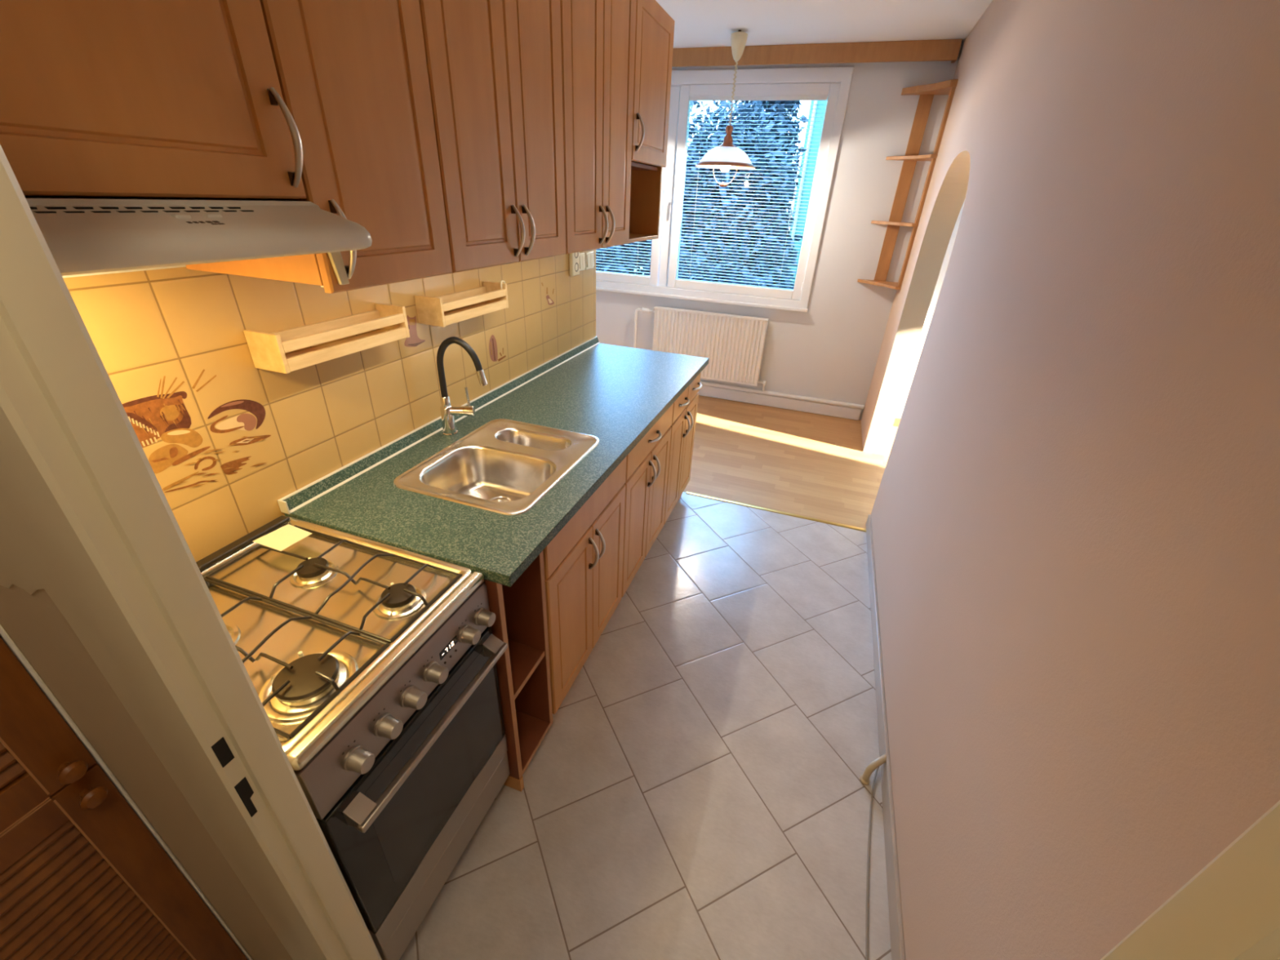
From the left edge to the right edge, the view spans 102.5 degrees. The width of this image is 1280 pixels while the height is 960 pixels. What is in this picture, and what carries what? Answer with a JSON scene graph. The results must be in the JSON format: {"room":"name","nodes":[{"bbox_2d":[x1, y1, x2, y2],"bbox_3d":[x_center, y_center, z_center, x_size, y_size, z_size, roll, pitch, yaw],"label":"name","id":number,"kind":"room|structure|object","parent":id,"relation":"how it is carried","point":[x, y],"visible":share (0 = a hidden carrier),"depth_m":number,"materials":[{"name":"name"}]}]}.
{"room":"kitchen","nodes":[
{"label":"kitchen","id":0,"kind":"room"},
{"bbox_2d":[0,482,305,959],"bbox_3d":[-0.061,0.177,0.380,2.430,2.590,0.055,12,30,16],"label":"wall","id":1,"kind":"structure","parent":0,"point":[38,611],"depth_m":0.69,"materials":[{"name":"paint"}]},
{"bbox_2d":[0,144,1279,959],"bbox_3d":[-0.095,0.404,0.515,1.012,2.060,0.068,12,30,16],"label":"door frame","id":2,"kind":"structure","parent":1,"relation":"in","point":[74,465],"depth_m":0.47,"materials":[{"name":"paint"}]},
{"bbox_2d":[62,248,595,561],"bbox_3d":[-1.431,-0.770,1.970,1.604,2.590,2.605,12,30,16],"label":"wall","id":3,"kind":"structure","parent":0,"point":[224,437],"depth_m":1.26,"materials":[{"name":"yellow tile"}]},
{"bbox_2d":[0,0,306,199],"bbox_3d":[-0.789,-0.709,0.542,0.413,0.706,0.494,12,30,16],"label":"upper cabinet","id":4,"kind":"object","parent":3,"relation":"attached to","point":[99,98],"visible":1,"depth_m":0.65,"materials":[{"name":"brown wood"}]},
{"bbox_2d":[24,195,372,275],"bbox_3d":[-0.764,-0.361,0.724,0.494,0.072,0.503,12,30,16],"label":"range hood","id":5,"kind":"object","parent":3,"relation":"attached to","point":[82,235],"visible":0.94,"depth_m":0.65,"materials":[{"name":"metal"}]},
{"bbox_2d":[186,0,452,293],"bbox_3d":[-0.650,-0.830,0.933,0.413,0.858,0.353,12,30,16],"label":"upper cabinet","id":6,"kind":"object","parent":3,"relation":"attached to","point":[353,76],"visible":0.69,"depth_m":0.95,"materials":[{"name":"brown wood"}]},
{"bbox_2d":[327,251,349,284],"bbox_3d":[-0.553,-0.393,0.940,0.009,0.066,0.029,12,30,16],"label":"tag","id":7,"kind":"object","parent":6,"relation":"hanging from","point":[335,258],"visible":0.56,"depth_m":0.94,"materials":[{"name":"beige plastic"}]},
{"bbox_2d":[243,302,409,373],"bbox_3d":[-0.792,-0.382,1.343,0.099,0.088,0.403,12,30,16],"label":"spice rack","id":8,"kind":"object","parent":3,"relation":"attached to","point":[267,350],"visible":1,"depth_m":1.29,"materials":[{"name":"brown wood"}]},
{"bbox_2d":[413,280,508,327],"bbox_3d":[-0.610,-0.622,1.796,0.099,0.088,0.380,12,30,16],"label":"spice rack","id":9,"kind":"object","parent":3,"relation":"attached to","point":[430,310],"visible":1,"depth_m":1.75,"materials":[{"name":"brown wood"}]},
{"bbox_2d":[500,280,505,288],"bbox_3d":[-0.513,-0.719,1.927,0.007,0.060,0.031,12,30,16],"label":"hook","id":10,"kind":"object","parent":9,"relation":"hanging from","point":[502,281],"visible":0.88,"depth_m":1.91,"materials":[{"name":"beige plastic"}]},
{"bbox_2d":[418,0,565,272],"bbox_3d":[-0.489,-1.041,1.330,0.413,0.858,0.598,12,30,16],"label":"upper cabinet","id":11,"kind":"object","parent":3,"relation":"attached to","point":[494,67],"visible":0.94,"depth_m":1.29,"materials":[{"name":"brown wood"}]},
{"bbox_2d":[568,252,579,276],"bbox_3d":[-0.327,-1.102,2.561,0.024,0.153,0.082,12,30,16],"label":"wall socket","id":12,"kind":"object","parent":3,"relation":"attached to","point":[574,258],"visible":0.71,"depth_m":2.56,"materials":[{"name":"white plastic"}]},
{"bbox_2d":[579,252,585,271],"bbox_3d":[-0.301,-1.124,2.648,0.016,0.085,0.080,12,30,16],"label":"light switch","id":13,"kind":"object","parent":3,"relation":"attached to","point":[582,255],"visible":0.84,"depth_m":2.64,"materials":[{"name":"white plastic"}]},
{"bbox_2d":[584,250,594,269],"bbox_3d":[-0.267,-1.169,2.732,0.016,0.085,0.103,12,30,16],"label":"light switch","id":14,"kind":"object","parent":3,"relation":"attached to","point":[589,255],"visible":1,"depth_m":2.72,"materials":[{"name":"white plastic"}]},
{"bbox_2d":[560,0,636,253],"bbox_3d":[-0.288,-1.307,1.829,0.413,0.858,0.598,12,30,16],"label":"upper cabinet","id":15,"kind":"object","parent":3,"relation":"attached to","point":[597,37],"visible":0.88,"depth_m":1.76,"materials":[{"name":"brown wood"}]},
{"bbox_2d":[628,0,675,243],"bbox_3d":[-0.107,-1.545,2.279,0.413,0.860,0.478,12,30,16],"label":"upper cabinet","id":16,"kind":"object","parent":3,"relation":"attached to","point":[655,28],"visible":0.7,"depth_m":2.21,"materials":[{"name":"brown wood"}]},
{"bbox_2d":[399,395,897,959],"bbox_3d":[1.470,0.952,1.877,7.800,0.084,6.533,12,30,16],"label":"floor","id":17,"kind":"structure","parent":0,"point":[695,791],"depth_m":1.72,"materials":[{"name":"tile"}]},
{"bbox_2d":[0,636,247,959],"bbox_3d":[-1.146,0.494,0.266,0.327,2.050,1.143,12,30,16],"label":"closet","id":18,"kind":"object","parent":17,"relation":"on","point":[82,877],"visible":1,"depth_m":0.79,"materials":[{"name":"brown wood"}]},
{"bbox_2d":[0,624,253,959],"bbox_3d":[-0.838,0.262,0.704,0.023,2.060,0.005,12,30,16],"label":"trim","id":19,"kind":"structure","parent":18,"relation":"attached to","point":[4,636],"depth_m":0.81,"materials":[{"name":"wood"}]},
{"bbox_2d":[195,515,510,959],"bbox_3d":[-0.719,0.631,1.254,0.649,0.892,0.491,12,30,16],"label":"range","id":20,"kind":"object","parent":17,"relation":"on","point":[371,664],"visible":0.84,"depth_m":1.07,"materials":[{"name":"metal"}]},
{"bbox_2d":[252,524,311,551],"bbox_3d":[-0.845,0.135,1.217,0.096,0.001,0.085,12,30,16],"label":"paper note","id":21,"kind":"object","parent":20,"relation":"on","point":[282,538],"visible":1,"depth_m":1.21,"materials":[{"name":"yellow paper"}]},
{"bbox_2d":[439,635,457,663],"bbox_3d":[-0.408,0.367,1.101,0.004,0.040,0.056,12,30,16],"label":"clock","id":22,"kind":"object","parent":20,"relation":"on","point":[448,651],"depth_m":1.10,"materials":[{"name":"black"}]},
{"bbox_2d":[484,551,552,791],"bbox_3d":[-0.606,0.496,1.568,0.620,0.835,0.213,12,30,16],"label":"open shelf unit","id":23,"kind":"object","parent":17,"relation":"on","point":[523,669],"visible":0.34,"depth_m":1.52,"materials":[{"name":"brown wood"}]},
{"bbox_2d":[277,336,708,586],"bbox_3d":[-0.279,-0.299,2.098,0.685,0.068,2.033,12,30,16],"label":"countertop","id":24,"kind":"structure","parent":23,"relation":"on","point":[614,394],"depth_m":1.61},
{"bbox_2d":[436,336,487,435],"bbox_3d":[-0.602,-0.315,1.744,0.184,0.344,0.056,4,29,1],"label":"kitchen faucet","id":25,"kind":"object","parent":24,"relation":"on","point":[447,411],"visible":1,"depth_m":1.74,"materials":[{"name":"silver metal"}]},
{"bbox_2d":[392,418,599,515],"bbox_3d":[-0.438,-0.005,1.703,0.448,0.154,0.570,12,30,16],"label":"sink","id":26,"kind":"object","parent":24,"relation":"in","point":[503,466],"visible":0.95,"depth_m":1.73,"materials":[{"name":"metal"}]},
{"bbox_2d":[542,456,626,714],"bbox_3d":[-0.446,0.315,1.913,0.661,0.833,0.623,12,30,16],"label":"base cabinet","id":27,"kind":"object","parent":17,"relation":"on","point":[583,563],"visible":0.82,"depth_m":1.75,"materials":[{"name":"brown wood"}]},
{"bbox_2d":[621,403,673,597],"bbox_3d":[-0.237,0.039,2.432,0.661,0.833,0.616,12,30,16],"label":"base cabinet","id":28,"kind":"object","parent":17,"relation":"on","point":[647,463],"visible":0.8,"depth_m":2.27,"materials":[{"name":"brown wood"}]},
{"bbox_2d":[663,372,702,524],"bbox_3d":[-0.041,-0.220,2.918,0.661,0.833,0.546,12,30,16],"label":"base cabinet","id":29,"kind":"object","parent":17,"relation":"on","point":[685,407],"visible":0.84,"depth_m":2.77,"materials":[{"name":"brown wood"}]},
{"bbox_2d":[685,491,866,532],"bbox_3d":[0.809,0.185,3.120,1.090,0.006,0.030,12,30,16],"label":"trim","id":30,"kind":"structure","parent":17,"relation":"on","point":[686,492],"depth_m":3.11,"materials":[{"name":"gold metal"}]},
{"bbox_2d":[866,766,879,959],"bbox_3d":[0.597,1.154,1.318,0.030,0.032,1.000,14,31,19],"label":"cable","id":31,"kind":"object","parent":17,"relation":"on","point":[877,769],"visible":0.88,"depth_m":1.45,"materials":[{"name":"white plastic"}]},
{"bbox_2d":[595,41,964,420],"bbox_3d":[2.512,-1.618,3.868,7.950,2.590,0.250,12,30,16],"label":"wall","id":32,"kind":"structure","parent":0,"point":[830,350],"depth_m":4.04,"materials":[{"name":"white paint"}]},
{"bbox_2d":[595,240,651,276],"bbox_3d":[-0.358,-2.488,4.427,1.013,1.318,0.024,12,30,16],"label":"blind","id":33,"kind":"object","parent":32,"relation":"attached to","point":[637,272],"visible":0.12,"depth_m":4.61,"materials":[{"name":"plastic"}]},
{"bbox_2d":[633,306,768,391],"bbox_3d":[0.542,-1.145,4.704,1.279,0.770,0.098,12,30,16],"label":"radiator","id":34,"kind":"object","parent":32,"relation":"attached to","point":[733,345],"visible":0.8,"depth_m":4.58,"materials":[{"name":"metal"}]},
{"bbox_2d":[653,306,768,320],"bbox_3d":[0.612,-1.461,4.492,1.010,0.008,0.068,12,30,16],"label":"grille","id":35,"kind":"object","parent":34,"relation":"attached to","point":[709,314],"depth_m":4.48,"materials":[{"name":"metal"}]},
{"bbox_2d":[595,66,853,312],"bbox_3d":[0.222,-2.375,4.258,2.585,1.615,0.136,12,30,16],"label":"window","id":36,"kind":"structure","parent":32,"relation":"attached to","point":[834,82],"depth_m":4.04,"materials":[{"name":"white plastic"}]},
{"bbox_2d":[676,95,827,289],"bbox_3d":[0.824,-2.238,4.083,1.008,1.318,0.024,12,30,16],"label":"blind","id":37,"kind":"object","parent":32,"relation":"attached to","point":[809,98],"visible":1,"depth_m":4.08,"materials":[{"name":"plastic"}]},
{"bbox_2d":[697,385,861,420],"bbox_3d":[0.367,-0.901,4.943,3.310,0.100,0.034,12,30,16],"label":"baseboard","id":38,"kind":"structure","parent":32,"relation":"attached to","point":[708,391],"depth_m":4.66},
{"bbox_2d":[699,380,864,409],"bbox_3d":[0.399,-0.954,4.897,3.272,0.039,0.038,12,30,16],"label":"pipe","id":39,"kind":"object","parent":32,"relation":"attached to","point":[703,383],"visible":0.39,"depth_m":4.62,"materials":[{"name":"white metal"}]},
{"bbox_2d":[671,39,962,66],"bbox_3d":[0.475,-3.060,3.722,3.302,0.106,0.082,12,30,16],"label":"rail","id":40,"kind":"object","parent":32,"relation":"attached to","point":[940,50],"visible":0.78,"depth_m":3.46,"materials":[{"name":"brown wood"}]},
{"bbox_2d":[857,79,958,289],"bbox_3d":[1.837,-2.016,3.607,0.294,1.228,0.282,12,30,16],"label":"corner shelf","id":41,"kind":"object","parent":32,"relation":"attached to","point":[926,92],"visible":1,"depth_m":3.58,"materials":[{"name":"brown wood"}]},
{"bbox_2d":[655,0,992,48],"bbox_3d":[1.501,-1.383,0.563,7.950,0.100,6.633,12,30,16],"label":"ceiling","id":42,"kind":"structure","parent":0,"point":[698,23],"depth_m":3.01,"materials":[{"name":"paint"}]},
{"bbox_2d":[695,30,755,186],"bbox_3d":[0.617,-2.483,3.477,0.420,0.868,0.420,12,30,16],"label":"pendant lamp","id":43,"kind":"object","parent":42,"relation":"hanging from","point":[725,157],"visible":1,"depth_m":3.48,"materials":[{"name":"beige plastic"}]},
{"bbox_2d":[861,0,1279,959],"bbox_3d":[1.328,-0.661,2.026,0.150,2.590,4.453,12,30,16],"label":"wall","id":44,"kind":"structure","parent":0,"point":[1075,514],"depth_m":0.91,"materials":[{"name":"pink paint"}]},
{"bbox_2d":[859,754,886,785],"bbox_3d":[0.770,0.939,1.679,0.112,0.076,0.031,-15,34,-30],"label":"cable conduit","id":45,"kind":"object","parent":44,"relation":"attached to","point":[864,780],"visible":0.98,"depth_m":1.66,"materials":[{"name":"white plastic"}]},
{"bbox_2d":[866,514,905,959],"bbox_3d":[0.904,0.809,1.931,0.012,0.072,2.610,12,30,16],"label":"baseboard","id":46,"kind":"structure","parent":44,"relation":"attached to","point":[896,932],"depth_m":1.62,"materials":[{"name":"tile"}]},
{"bbox_2d":[893,417,900,426],"bbox_3d":[4.028,-0.116,3.895,4.115,0.070,0.015,12,30,16],"label":"baseboard","id":47,"kind":"structure","parent":44,"relation":"attached to","point":[896,421],"depth_m":4.42,"materials":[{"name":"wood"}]},
{"label":"outside","id":48,"kind":"structure","parent":0,"visible":0},
{"bbox_3d":[11.251,-11.120,35.134,90.000,0.200,65.700,12,30,16],"label":"ground","id":49,"kind":"structure","parent":48,"visible":0},
{"bbox_2d":[595,241,641,273],"bbox_3d":[-1.436,-3.623,12.005,2.713,8.433,2.923,12,30,16],"label":"tree","id":50,"kind":"object","parent":49,"relation":"on","point":[631,243],"visible":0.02,"depth_m":10.87,"materials":[{"name":"green plant"}]},
{"bbox_2d":[606,114,691,275],"bbox_3d":[0.111,-5.724,15.265,3.998,9.748,3.135,12,30,16],"label":"tree","id":51,"kind":"object","parent":49,"relation":"on","point":[646,242],"visible":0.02,"depth_m":14.38,"materials":[{"name":"green plant"}]},
{"bbox_2d":[643,100,803,289],"bbox_3d":[1.408,-3.257,10.972,3.473,8.519,2.954,12,30,16],"label":"tree","id":52,"kind":"object","parent":49,"relation":"on","point":[748,113],"visible":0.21,"depth_m":9.36,"materials":[{"name":"green plant"}]},
{"bbox_2d":[728,100,808,252],"bbox_3d":[2.684,-4.908,13.280,2.024,10.709,2.586,12,30,16],"label":"tree","id":53,"kind":"object","parent":49,"relation":"on","point":[778,118],"visible":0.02,"depth_m":11.18,"materials":[{"name":"green plant"}]},
{"bbox_2d":[788,99,827,284],"bbox_3d":[11.229,-8.071,10.497,15.540,18.250,21.600,12,30,16],"label":"building","id":54,"kind":"structure","parent":49,"relation":"on","point":[809,128],"depth_m":15.49,"materials":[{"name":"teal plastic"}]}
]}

